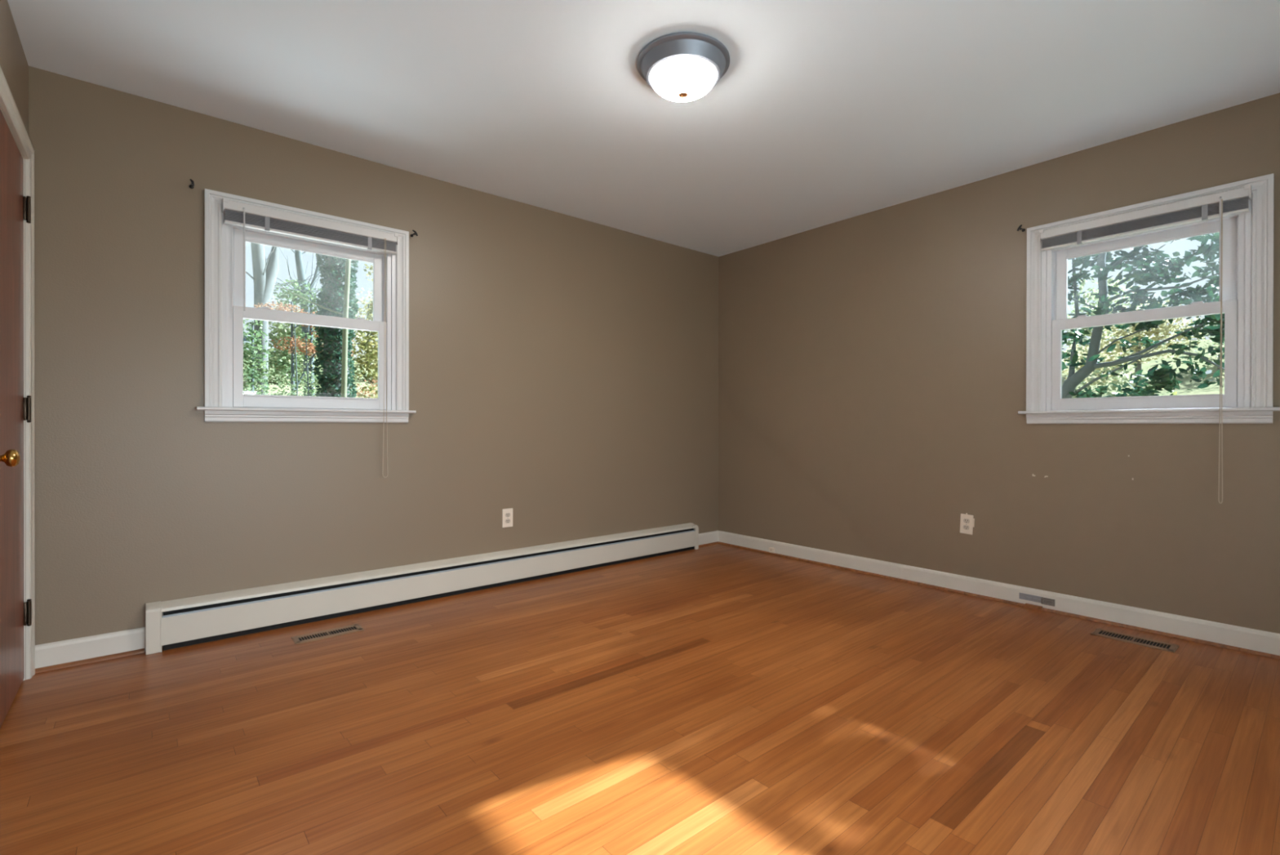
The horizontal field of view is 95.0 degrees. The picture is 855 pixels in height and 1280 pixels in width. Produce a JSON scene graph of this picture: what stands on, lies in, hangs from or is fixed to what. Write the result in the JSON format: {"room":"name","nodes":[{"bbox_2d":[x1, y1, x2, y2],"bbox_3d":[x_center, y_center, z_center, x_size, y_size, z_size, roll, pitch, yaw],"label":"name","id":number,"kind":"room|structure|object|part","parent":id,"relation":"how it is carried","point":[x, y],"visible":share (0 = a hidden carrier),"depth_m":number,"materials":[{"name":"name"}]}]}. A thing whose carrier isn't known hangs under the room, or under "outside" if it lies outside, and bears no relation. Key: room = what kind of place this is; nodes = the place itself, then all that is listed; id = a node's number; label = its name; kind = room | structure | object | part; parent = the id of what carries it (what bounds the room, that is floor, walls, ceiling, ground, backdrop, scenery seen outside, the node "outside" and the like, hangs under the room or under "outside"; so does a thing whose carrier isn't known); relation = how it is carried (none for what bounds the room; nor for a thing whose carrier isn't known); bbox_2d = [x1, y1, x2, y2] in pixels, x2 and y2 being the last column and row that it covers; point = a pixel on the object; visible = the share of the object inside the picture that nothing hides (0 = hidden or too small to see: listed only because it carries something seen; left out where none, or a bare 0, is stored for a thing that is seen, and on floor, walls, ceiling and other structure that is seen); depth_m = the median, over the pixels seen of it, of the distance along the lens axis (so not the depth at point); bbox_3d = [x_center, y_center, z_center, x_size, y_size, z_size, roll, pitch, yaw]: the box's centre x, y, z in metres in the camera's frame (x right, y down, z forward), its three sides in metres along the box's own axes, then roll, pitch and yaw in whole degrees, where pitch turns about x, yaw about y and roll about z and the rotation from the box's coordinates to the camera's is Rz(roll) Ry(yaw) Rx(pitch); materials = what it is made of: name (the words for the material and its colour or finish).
{"room":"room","nodes":[
{"label":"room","id":0,"kind":"room"},
{"bbox_2d":[0,0,28,679],"bbox_3d":[-1.147,-0.226,0.682,0.160,2.540,4.260,0,0,-40],"label":"wall","id":1,"kind":"structure","parent":0,"point":[14,64],"depth_m":2.11,"materials":[{"name":"beige paint"}]},
{"bbox_2d":[0,66,35,728],"bbox_3d":[-2.184,-0.059,1.987,0.180,2.096,0.870,0,0,-40],"label":"door","id":2,"kind":"structure","parent":1,"relation":"in","point":[17,428],"depth_m":2.13,"materials":[{"name":"paint"}]},
{"bbox_3d":[-1.954,0.095,1.805,0.064,0.066,0.066,0,0,-40],"label":"knob","id":3,"kind":"part","parent":2,"relation":"part of","materials":[{"name":"gold metal"}]},
{"bbox_2d":[28,66,718,650],"bbox_3d":[-0.948,-0.234,3.744,4.416,2.540,0.160,0,0,-40],"label":"wall","id":4,"kind":"structure","parent":0,"point":[563,369],"depth_m":3.05,"materials":[{"name":"beige paint"}]},
{"bbox_2d":[189,178,194,188],"bbox_3d":[-2.040,-1.108,2.670,0.018,0.032,0.064,0,0,-40],"label":"curtain rod bracket","id":5,"kind":"object","parent":4,"relation":"attached to","point":[191,186],"visible":1,"depth_m":2.65,"materials":[{"name":"black metal"}]},
{"bbox_2d":[195,188,416,422],"bbox_3d":[-1.712,-0.559,3.074,0.988,1.110,0.225,0,0,-40],"label":"window","id":6,"kind":"structure","parent":4,"relation":"in","point":[224,399],"depth_m":2.93,"materials":[{"name":"white paint"}]},
{"bbox_3d":[-1.712,-0.757,3.072,0.692,0.417,0.020,0,0,-40],"label":"sash","id":7,"kind":"part","parent":6,"relation":"part of","materials":[{"name":"white plastic"}]},
{"bbox_3d":[-1.719,-0.551,3.082,0.799,0.985,0.154,0,0,-40],"label":"frame","id":8,"kind":"part","parent":6,"relation":"part of","materials":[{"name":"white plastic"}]},
{"bbox_3d":[-1.685,-0.342,3.042,0.706,0.488,0.025,0,0,-40],"label":"sash","id":9,"kind":"part","parent":6,"relation":"part of","materials":[{"name":"white plastic"}]},
{"bbox_2d":[222,197,398,477],"bbox_3d":[-1.651,-0.399,3.002,0.793,1.345,0.056,0,0,-40],"label":"mini blind","id":10,"kind":"object","parent":6,"relation":"attached to","point":[236,213],"visible":1,"depth_m":2.97,"materials":[{"name":"plastic"}]},
{"bbox_3d":[-1.654,-1.045,3.004,0.784,0.043,0.038,0,0,-40],"label":"head rail","id":11,"kind":"part","parent":10,"relation":"part of","materials":[{"name":"metal"}]},
{"bbox_3d":[-1.653,-0.967,3.003,0.778,0.010,0.030,0,0,-40],"label":"rail","id":12,"kind":"part","parent":10,"relation":"part of","materials":[{"name":"plastic"}]},
{"bbox_3d":[-1.387,-0.378,3.193,0.029,1.303,0.005,0,0,-40],"label":"lift cord","id":13,"kind":"part","parent":10,"relation":"part of","materials":[{"name":"white fabric"}]},
{"bbox_2d":[35,541,718,673],"bbox_3d":[-0.886,0.978,3.667,4.070,0.015,0.015,0,0,-40],"label":"trim","id":14,"kind":"structure","parent":4,"relation":"attached to","point":[139,651],"depth_m":2.47,"materials":[{"name":"wood"}]},
{"bbox_2d":[35,530,719,668],"bbox_3d":[-0.893,0.933,3.680,4.096,0.105,0.015,0,0,-40],"label":"baseboard","id":15,"kind":"structure","parent":4,"relation":"attached to","point":[49,654],"depth_m":2.48,"materials":[{"name":"paint"}]},
{"bbox_2d":[410,229,417,236],"bbox_3d":[-1.278,-1.094,3.314,0.029,0.034,0.064,0,0,-40],"label":"curtain rod bracket","id":16,"kind":"object","parent":4,"relation":"attached to","point":[413,230],"visible":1,"depth_m":3.30,"materials":[{"name":"black metal"}]},
{"bbox_2d":[146,522,698,654],"bbox_3d":[-0.856,0.881,3.674,3.427,0.209,0.072,0,0,-40],"label":"baseboard heater","id":17,"kind":"object","parent":4,"relation":"attached to","point":[191,620],"visible":1,"depth_m":3.18,"materials":[{"name":"beige metal"}]},
{"bbox_3d":[-0.846,0.872,3.686,3.357,0.187,0.066,0,0,-40],"label":"panel","id":18,"kind":"part","parent":17,"relation":"part of","materials":[{"name":"white metal"}]},
{"bbox_2d":[502,507,512,527],"bbox_3d":[-0.841,0.575,3.727,0.073,0.118,0.008,0,0,-40],"label":"electrical outlet","id":19,"kind":"object","parent":4,"relation":"attached to","point":[507,513],"visible":1,"depth_m":3.72,"materials":[{"name":"beige plastic"}]},
{"bbox_2d":[0,543,1279,854],"bbox_3d":[0.417,1.053,2.022,4.556,0.120,4.560,0,0,-40],"label":"floor","id":20,"kind":"structure","parent":0,"point":[717,699],"depth_m":1.91,"materials":[{"name":"brown wood"}]},
{"bbox_2d":[291,623,364,644],"bbox_3d":[-1.489,0.985,2.803,0.292,0.006,0.112,0,0,-41],"label":"floor vent","id":21,"kind":"object","parent":20,"relation":"in","point":[353,628],"visible":1,"depth_m":2.79,"materials":[{"name":"brown metal"}]},
{"bbox_2d":[1090,627,1178,653],"bbox_3d":[2.305,0.991,2.740,0.125,0.006,0.300,0,0,-40],"label":"floor vent","id":22,"kind":"object","parent":20,"relation":"in","point":[1155,644],"visible":1,"depth_m":2.73,"materials":[{"name":"brown metal"}]},
{"bbox_2d":[7,0,1279,256],"bbox_3d":[0.429,-1.506,2.113,4.416,0.122,4.420,0,0,-40],"label":"ceiling","id":23,"kind":"structure","parent":0,"point":[822,113],"depth_m":2.46,"materials":[{"name":"paint"}]},
{"bbox_2d":[636,31,729,102],"bbox_3d":[0.172,-1.380,2.325,0.366,0.137,0.366,0,0,-40],"label":"ceiling light","id":24,"kind":"object","parent":23,"relation":"attached to","point":[681,66],"visible":1,"depth_m":2.23,"materials":[{"name":"white glass"}]},
{"bbox_3d":[0.171,-1.360,2.325,0.268,0.074,0.268,0,0,-40],"label":"lamp shade","id":25,"kind":"part","parent":24,"relation":"part of","materials":[{"name":"white glass"}]},
{"bbox_2d":[718,93,1279,633],"bbox_3d":[2.104,-0.229,3.429,0.160,2.540,4.260,0,0,-40],"label":"wall","id":26,"kind":"structure","parent":0,"point":[872,365],"depth_m":3.45,"materials":[{"name":"beige paint"}]},
{"bbox_2d":[960,512,974,534],"bbox_3d":[1.945,0.572,3.488,0.008,0.124,0.080,0,0,-40],"label":"electrical outlet","id":27,"kind":"object","parent":26,"relation":"attached to","point":[966,522],"visible":1,"depth_m":3.49,"materials":[{"name":"beige plastic"}]},
{"bbox_2d":[963,524,968,529],"bbox_3d":[1.941,0.594,3.489,0.003,0.026,0.034,0,0,-40],"label":"receptacle","id":28,"kind":"object","parent":27,"relation":"attached to","point":[965,526],"depth_m":3.49,"materials":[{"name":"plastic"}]},
{"bbox_2d":[963,518,969,523],"bbox_3d":[1.942,0.555,3.488,0.003,0.026,0.034,0,0,-40],"label":"receptacle","id":29,"kind":"object","parent":27,"relation":"attached to","point":[965,520],"depth_m":3.49,"materials":[{"name":"plastic"}]},
{"bbox_2d":[718,530,1279,655],"bbox_3d":[1.989,0.939,3.431,0.015,0.105,4.085,0,0,-40],"label":"baseboard","id":30,"kind":"structure","parent":26,"relation":"attached to","point":[1254,639],"depth_m":3.16,"materials":[{"name":"paint"}]},
{"bbox_2d":[718,541,1279,659],"bbox_3d":[1.978,0.984,3.421,0.015,0.015,4.084,0,0,-40],"label":"trim","id":31,"kind":"structure","parent":26,"relation":"attached to","point":[1076,615],"depth_m":3.14,"materials":[{"name":"wood"}]},
{"bbox_2d":[768,546,775,552],"bbox_3d":[1.024,0.950,4.547,0.018,0.038,0.048,0,0,-40],"label":"cable jack","id":32,"kind":"object","parent":31,"relation":"on","point":[771,549],"visible":1,"depth_m":4.54,"materials":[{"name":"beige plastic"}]},
{"bbox_2d":[1017,224,1025,231],"bbox_3d":[2.110,-1.100,3.248,0.064,0.033,0.024,0,0,-40],"label":"curtain rod bracket","id":33,"kind":"object","parent":26,"relation":"attached to","point":[1020,225],"visible":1,"depth_m":3.23,"materials":[{"name":"black metal"}]},
{"bbox_2d":[1017,173,1279,423],"bbox_3d":[2.496,-0.552,2.937,0.225,1.110,0.988,0,0,-40],"label":"window","id":34,"kind":"structure","parent":26,"relation":"in","point":[1247,270],"depth_m":2.77,"materials":[{"name":"white paint"}]},
{"bbox_3d":[2.464,-0.335,2.911,0.025,0.488,0.706,0,0,-40],"label":"sash","id":35,"kind":"part","parent":34,"relation":"part of","materials":[{"name":"white plastic"}]},
{"bbox_2d":[1039,183,1251,503],"bbox_3d":[2.424,-0.362,2.877,0.056,1.405,0.793,0,0,-40],"label":"mini blind","id":36,"kind":"object","parent":34,"relation":"attached to","point":[1233,202],"visible":1,"depth_m":2.79,"materials":[{"name":"plastic"}]},
{"bbox_3d":[2.429,-1.038,2.878,0.038,0.043,0.784,0,0,-40],"label":"head rail","id":37,"kind":"part","parent":36,"relation":"part of","materials":[{"name":"metal"}]},
{"bbox_3d":[2.428,-0.960,2.878,0.030,0.010,0.778,0,0,-40],"label":"rail","id":38,"kind":"part","parent":36,"relation":"part of","materials":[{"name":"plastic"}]},
{"bbox_3d":[2.603,-0.340,2.626,0.005,1.363,0.015,0,0,-40],"label":"lift cord","id":39,"kind":"part","parent":36,"relation":"part of","materials":[{"name":"white fabric"}]},
{"bbox_3d":[2.504,-0.544,2.944,0.154,0.985,0.799,0,0,-40],"label":"frame","id":40,"kind":"part","parent":34,"relation":"part of","materials":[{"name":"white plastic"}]},
{"bbox_3d":[2.496,-0.750,2.937,0.020,0.417,0.692,0,0,-40],"label":"sash","id":41,"kind":"part","parent":34,"relation":"part of","materials":[{"name":"white plastic"}]},
{"bbox_2d":[1018,592,1054,610],"bbox_3d":[2.162,0.956,3.200,0.020,0.072,0.168,0,0,-40],"label":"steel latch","id":42,"kind":"object","parent":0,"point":[1046,601],"visible":1,"depth_m":3.20,"materials":[{"name":"grey metal"}]},
{"bbox_3d":[2.150,0.937,3.226,0.003,0.034,0.113,0,0,-40],"label":"plate","id":43,"kind":"part","parent":42,"relation":"part of","materials":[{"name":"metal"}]},
{"label":"outside","id":44,"kind":"structure","parent":0,"visible":0},
{"bbox_2d":[243,339,1224,398],"bbox_3d":[2.450,-2.728,26.136,120.000,8.532,120.000,0,0,-40],"label":"hillside","id":45,"kind":"structure","parent":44,"point":[1212,388],"depth_m":25.48,"materials":[{"name":"green plant"}]},
{"bbox_2d":[243,318,271,394],"bbox_3d":[-7.737,-0.763,11.658,0.711,3.029,0.809,0,0,-40],"label":"evergreen shrub","id":46,"kind":"object","parent":45,"relation":"on","point":[251,375],"visible":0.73,"depth_m":11.64,"materials":[{"name":"green plant"}]},
{"bbox_2d":[243,335,274,351],"bbox_3d":[-28.793,-5.871,42.273,4.300,1.450,1.800,0,0,-40],"label":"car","id":47,"kind":"object","parent":45,"relation":"on","point":[244,339],"visible":0.02,"depth_m":41.83,"materials":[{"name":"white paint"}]},
{"bbox_2d":[243,359,300,395],"bbox_3d":[-8.713,-0.587,13.067,2.122,2.006,1.699,0,0,-40],"label":"shrub","id":48,"kind":"object","parent":45,"relation":"on","point":[270,368],"visible":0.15,"depth_m":13.26,"materials":[{"name":"green plant"}]},
{"bbox_2d":[245,242,318,395],"bbox_3d":[-9.559,-5.036,15.032,3.067,10.958,2.282,0,0,-40],"label":"bare tree","id":49,"kind":"object","parent":45,"relation":"on","point":[264,273],"visible":0.12,"depth_m":14.63,"materials":[{"name":"grey plant"}]},
{"bbox_2d":[243,322,322,385],"bbox_3d":[-15.558,-3.447,26.636,4.448,3.470,2.164,0,0,-40],"label":"tree","id":50,"kind":"object","parent":45,"relation":"on","point":[280,326],"visible":0.12,"depth_m":26.04,"materials":[{"name":"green plant"}]},
{"bbox_2d":[267,279,323,395],"bbox_3d":[-9.271,-2.014,16.240,2.108,4.100,1.074,0,0,-40],"label":"evergreen tree","id":51,"kind":"object","parent":45,"relation":"on","point":[282,364],"visible":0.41,"depth_m":16.00,"materials":[{"name":"green plant"}]},
{"bbox_2d":[253,301,353,394],"bbox_3d":[-8.286,-1.357,14.499,2.308,3.401,0.926,0,0,-40],"label":"copper beech","id":52,"kind":"object","parent":45,"relation":"on","point":[311,347],"visible":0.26,"depth_m":14.27,"materials":[{"name":"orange plant"}]},
{"bbox_2d":[293,272,316,395],"bbox_3d":[-7.078,-1.330,12.436,0.516,4.011,0.657,0,0,-40],"label":"sapling","id":53,"kind":"object","parent":45,"relation":"on","point":[297,325],"visible":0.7,"depth_m":12.15,"materials":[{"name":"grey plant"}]},
{"bbox_2d":[293,271,321,395],"bbox_3d":[-7.096,-1.429,12.807,0.863,4.058,0.297,0,0,-40],"label":"sapling","id":54,"kind":"object","parent":45,"relation":"on","point":[293,271],"visible":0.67,"depth_m":12.73,"materials":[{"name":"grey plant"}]},
{"bbox_2d":[271,371,350,395],"bbox_3d":[-7.637,-0.439,13.684,1.889,1.769,1.461,0,0,-40],"label":"shrub","id":55,"kind":"object","parent":45,"relation":"on","point":[294,392],"visible":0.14,"depth_m":13.47,"materials":[{"name":"green plant"}]},
{"bbox_2d":[275,258,351,396],"bbox_3d":[-5.482,-2.942,10.670,0.346,8.201,1.951,0,0,40],"label":"young tree","id":56,"kind":"object","parent":45,"relation":"on","point":[348,262],"visible":0.35,"depth_m":10.62,"materials":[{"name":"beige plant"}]},
{"bbox_2d":[268,291,360,367],"bbox_3d":[-20.120,-5.713,35.844,5.831,4.912,2.890,0,0,-40],"label":"tree","id":57,"kind":"object","parent":45,"relation":"on","point":[274,297],"visible":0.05,"depth_m":35.05,"materials":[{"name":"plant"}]},
{"bbox_2d":[275,247,359,395],"bbox_3d":[-10.466,-5.435,19.139,3.724,10.727,2.755,0,0,-40],"label":"bare tree","id":58,"kind":"object","parent":45,"relation":"on","point":[300,271],"visible":0.13,"depth_m":18.77,"materials":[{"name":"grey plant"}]},
{"bbox_2d":[279,355,372,397],"bbox_3d":[-8.609,-1.019,16.150,2.345,2.166,1.810,0,0,-40],"label":"shrub","id":59,"kind":"object","parent":45,"relation":"on","point":[300,371],"visible":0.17,"depth_m":15.93,"materials":[{"name":"green plant"}]},
{"bbox_2d":[312,253,359,397],"bbox_3d":[-5.831,-4.535,11.279,0.835,11.022,0.783,0,0,-7],"label":"tree","id":60,"kind":"object","parent":45,"relation":"on","point":[331,295],"visible":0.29,"depth_m":11.08,"materials":[{"name":"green plant"}]},
{"bbox_2d":[349,287,377,366],"bbox_3d":[-20.199,-7.283,43.621,6.360,6.281,3.699,0,0,-40],"label":"tree","id":61,"kind":"object","parent":45,"relation":"on","point":[361,308],"visible":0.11,"depth_m":43.35,"materials":[{"name":"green plant"}]},
{"bbox_2d":[349,304,377,381],"bbox_3d":[-14.246,-4.743,32.291,5.287,4.962,3.042,0,0,-40],"label":"tree","id":62,"kind":"object","parent":45,"relation":"on","point":[362,344],"visible":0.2,"depth_m":31.61,"materials":[{"name":"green plant"}]},
{"bbox_2d":[349,378,377,398],"bbox_3d":[-7.282,-0.553,15.956,1.622,1.537,1.278,0,0,-40],"label":"shrub","id":63,"kind":"object","parent":45,"relation":"on","point":[375,381],"visible":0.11,"depth_m":15.86,"materials":[{"name":"green plant"}]},
{"bbox_2d":[358,262,377,398],"bbox_3d":[-6.136,-1.901,13.650,0.980,5.098,1.048,0,0,-40],"label":"evergreen shrub","id":64,"kind":"object","parent":45,"relation":"on","point":[372,353],"visible":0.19,"depth_m":13.62,"materials":[{"name":"green plant"}]},
{"bbox_2d":[1062,273,1140,373],"bbox_3d":[22.479,-5.055,28.657,5.461,5.258,3.122,0,0,-40],"label":"tree","id":65,"kind":"object","parent":45,"relation":"on","point":[1081,287],"visible":0.16,"depth_m":28.57,"materials":[{"name":"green plant"}]},
{"bbox_2d":[1071,365,1176,398],"bbox_3d":[10.111,-0.401,12.462,1.708,1.861,2.247,0,0,-40],"label":"shrub","id":66,"kind":"object","parent":45,"relation":"on","point":[1128,369],"visible":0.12,"depth_m":12.37,"materials":[{"name":"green plant"}]},
{"bbox_2d":[1062,285,1191,389],"bbox_3d":[17.495,-3.282,22.307,4.067,4.303,5.182,0,0,-40],"label":"tree","id":67,"kind":"object","parent":45,"relation":"on","point":[1086,338],"visible":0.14,"depth_m":21.94,"materials":[{"name":"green plant"}]},
{"bbox_2d":[1062,299,1206,393],"bbox_3d":[11.804,-1.476,14.281,1.078,3.102,3.038,0,0,-40],"label":"tree","id":68,"kind":"object","parent":45,"relation":"on","point":[1165,328],"visible":0.37,"depth_m":14.04,"materials":[{"name":"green plant"}]},
{"bbox_2d":[1062,231,1224,398],"bbox_3d":[4.259,-0.232,4.609,1.127,3.754,2.194,0,0,-37],"label":"tree","id":69,"kind":"object","parent":45,"relation":"on","point":[1166,373],"visible":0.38,"depth_m":4.69,"materials":[{"name":"green plant"}]},
{"bbox_2d":[1160,316,1224,377],"bbox_3d":[21.686,-3.066,21.961,2.775,2.862,3.296,0,0,-40],"label":"tree","id":70,"kind":"object","parent":45,"relation":"on","point":[1203,339],"visible":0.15,"depth_m":22.27,"materials":[{"name":"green plant"}]},
{"bbox_2d":[1193,341,1224,379],"bbox_3d":[16.960,-2.019,15.095,3.122,3.291,3.944,0,0,-40],"label":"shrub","id":71,"kind":"object","parent":45,"relation":"on","point":[1223,376],"visible":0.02,"depth_m":16.14,"materials":[{"name":"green plant"}]},
{"bbox_2d":[1206,285,1223,361],"bbox_3d":[26.507,-4.923,25.564,4.724,4.768,2.796,0,0,-40],"label":"tree","id":72,"kind":"object","parent":45,"relation":"on","point":[1212,286],"visible":0.02,"depth_m":25.88,"materials":[{"name":"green plant"}]}
]}

